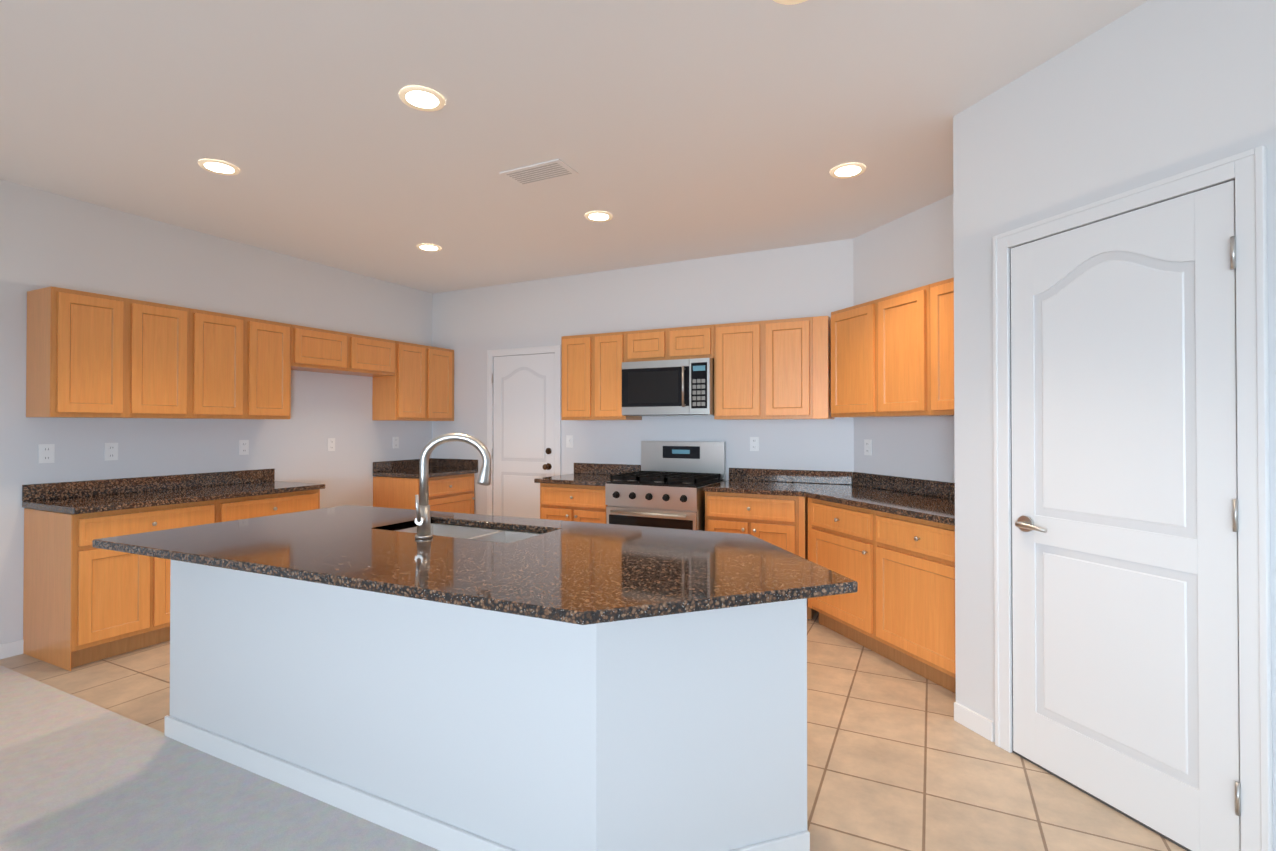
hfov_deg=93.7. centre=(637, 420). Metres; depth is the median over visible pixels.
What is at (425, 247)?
recessed light
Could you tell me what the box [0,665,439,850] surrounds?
floor carpet
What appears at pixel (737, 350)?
upper cabinet
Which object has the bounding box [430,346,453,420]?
upper cabinet
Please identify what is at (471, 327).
wall
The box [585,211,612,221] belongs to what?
recessed light
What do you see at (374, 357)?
upper cabinet
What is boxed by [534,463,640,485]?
countertop
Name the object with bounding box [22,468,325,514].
countertop
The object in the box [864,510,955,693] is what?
base cabinet
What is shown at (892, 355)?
upper cabinet
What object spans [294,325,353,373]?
upper cabinet
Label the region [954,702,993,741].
baseboard
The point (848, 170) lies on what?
recessed light
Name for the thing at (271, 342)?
upper cabinet
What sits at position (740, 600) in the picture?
island countertop
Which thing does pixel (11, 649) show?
baseboard
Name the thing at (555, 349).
door frame
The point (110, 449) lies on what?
electrical outlet plate
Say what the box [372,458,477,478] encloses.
countertop
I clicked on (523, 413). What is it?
door
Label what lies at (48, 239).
wall
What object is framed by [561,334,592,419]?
upper cabinet
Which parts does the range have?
handle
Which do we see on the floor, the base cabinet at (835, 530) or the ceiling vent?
the base cabinet at (835, 530)
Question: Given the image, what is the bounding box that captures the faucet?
[408,433,490,540]
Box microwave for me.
[622,358,713,415]
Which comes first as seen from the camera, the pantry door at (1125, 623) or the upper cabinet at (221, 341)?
the pantry door at (1125, 623)
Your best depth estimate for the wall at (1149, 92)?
2.23 m
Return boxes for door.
[493,353,554,518]
[1010,179,1240,850]
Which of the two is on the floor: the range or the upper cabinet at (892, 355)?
the range
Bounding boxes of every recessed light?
[198,159,239,174]
[399,86,444,110]
[417,244,441,251]
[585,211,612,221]
[773,0,806,4]
[830,163,865,178]
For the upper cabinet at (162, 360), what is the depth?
3.92 m
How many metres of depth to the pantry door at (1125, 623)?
2.05 m
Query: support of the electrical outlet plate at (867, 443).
attached to the wall at (912, 250)
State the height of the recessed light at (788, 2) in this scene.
0.009 m
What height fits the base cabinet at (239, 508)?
0.860 m
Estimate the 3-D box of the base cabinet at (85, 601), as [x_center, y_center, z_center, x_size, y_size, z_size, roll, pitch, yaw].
[-3.209,0.953,3.748,0.610,0.860,0.744,0,-1,26]
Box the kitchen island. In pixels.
[164,521,809,850]
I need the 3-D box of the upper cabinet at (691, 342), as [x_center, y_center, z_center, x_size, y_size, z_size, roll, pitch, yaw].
[0.486,-0.625,4.946,0.395,0.265,0.330,0,-1,26]
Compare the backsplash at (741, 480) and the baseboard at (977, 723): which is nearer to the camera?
the baseboard at (977, 723)
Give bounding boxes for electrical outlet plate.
[38,444,54,462]
[104,443,117,460]
[239,440,248,454]
[327,438,334,450]
[393,437,398,447]
[566,435,572,447]
[750,437,758,450]
[864,439,871,454]
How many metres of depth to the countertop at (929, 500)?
3.78 m
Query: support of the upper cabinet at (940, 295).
attached to the wall at (912, 250)
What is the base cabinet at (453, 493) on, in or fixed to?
on the floor
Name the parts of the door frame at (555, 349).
door hardware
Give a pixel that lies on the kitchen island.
(442, 681)
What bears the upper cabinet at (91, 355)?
attached to the wall at (48, 239)
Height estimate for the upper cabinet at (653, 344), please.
0.265 m
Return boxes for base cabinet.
[23,499,222,670]
[223,489,319,521]
[373,473,474,513]
[540,483,607,523]
[705,492,815,618]
[808,498,869,645]
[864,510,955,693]
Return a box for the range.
[605,441,725,530]
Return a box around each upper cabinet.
[26,286,133,417]
[130,299,193,418]
[194,309,249,418]
[250,318,293,419]
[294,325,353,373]
[345,334,397,377]
[372,341,429,420]
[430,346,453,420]
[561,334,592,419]
[593,332,641,419]
[625,328,668,361]
[669,325,708,359]
[709,321,764,419]
[765,317,820,419]
[831,285,926,417]
[927,277,953,415]
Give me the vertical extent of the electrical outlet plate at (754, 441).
0.115 m
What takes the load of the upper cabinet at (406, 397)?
attached to the wall at (48, 239)
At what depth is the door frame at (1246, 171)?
1.76 m
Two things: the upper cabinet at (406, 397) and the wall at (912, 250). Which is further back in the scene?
the upper cabinet at (406, 397)
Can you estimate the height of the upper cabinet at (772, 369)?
0.750 m
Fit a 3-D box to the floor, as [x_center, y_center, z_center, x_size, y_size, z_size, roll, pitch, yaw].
[1.012,1.407,3.045,9.050,0.060,3.495,0,-1,26]
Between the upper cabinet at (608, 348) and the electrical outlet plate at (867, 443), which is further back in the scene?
the upper cabinet at (608, 348)
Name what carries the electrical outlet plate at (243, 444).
attached to the wall at (48, 239)
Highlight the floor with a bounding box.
[0,611,1185,850]
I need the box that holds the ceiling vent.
[500,159,578,185]
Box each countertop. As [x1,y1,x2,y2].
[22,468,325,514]
[92,505,857,680]
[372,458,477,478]
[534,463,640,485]
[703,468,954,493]
[762,479,954,525]
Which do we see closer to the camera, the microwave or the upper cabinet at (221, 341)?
the upper cabinet at (221, 341)
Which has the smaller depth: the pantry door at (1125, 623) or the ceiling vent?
the pantry door at (1125, 623)
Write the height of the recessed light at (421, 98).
0.009 m
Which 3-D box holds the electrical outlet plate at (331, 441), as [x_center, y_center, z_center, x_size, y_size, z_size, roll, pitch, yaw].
[-2.752,0.216,5.371,0.008,0.115,0.072,0,-1,26]
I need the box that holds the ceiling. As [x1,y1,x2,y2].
[0,0,1147,293]
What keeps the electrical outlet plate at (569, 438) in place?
attached to the wall at (471, 327)
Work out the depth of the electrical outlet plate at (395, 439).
6.01 m
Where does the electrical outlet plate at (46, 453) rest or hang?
attached to the wall at (48, 239)
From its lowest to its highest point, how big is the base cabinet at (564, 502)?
0.860 m
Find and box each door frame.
[487,345,560,514]
[993,146,1272,850]
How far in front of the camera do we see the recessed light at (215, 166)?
3.30 m
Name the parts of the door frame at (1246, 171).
pantry door hardware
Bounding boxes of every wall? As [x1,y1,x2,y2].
[0,179,432,643]
[432,239,853,514]
[853,194,954,482]
[953,0,1275,850]
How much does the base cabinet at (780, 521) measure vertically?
0.860 m
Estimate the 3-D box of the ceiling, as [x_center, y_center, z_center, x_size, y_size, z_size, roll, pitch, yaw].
[-0.130,-1.473,0.747,9.050,0.100,8.670,0,-1,26]
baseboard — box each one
[0,639,23,658]
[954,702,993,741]

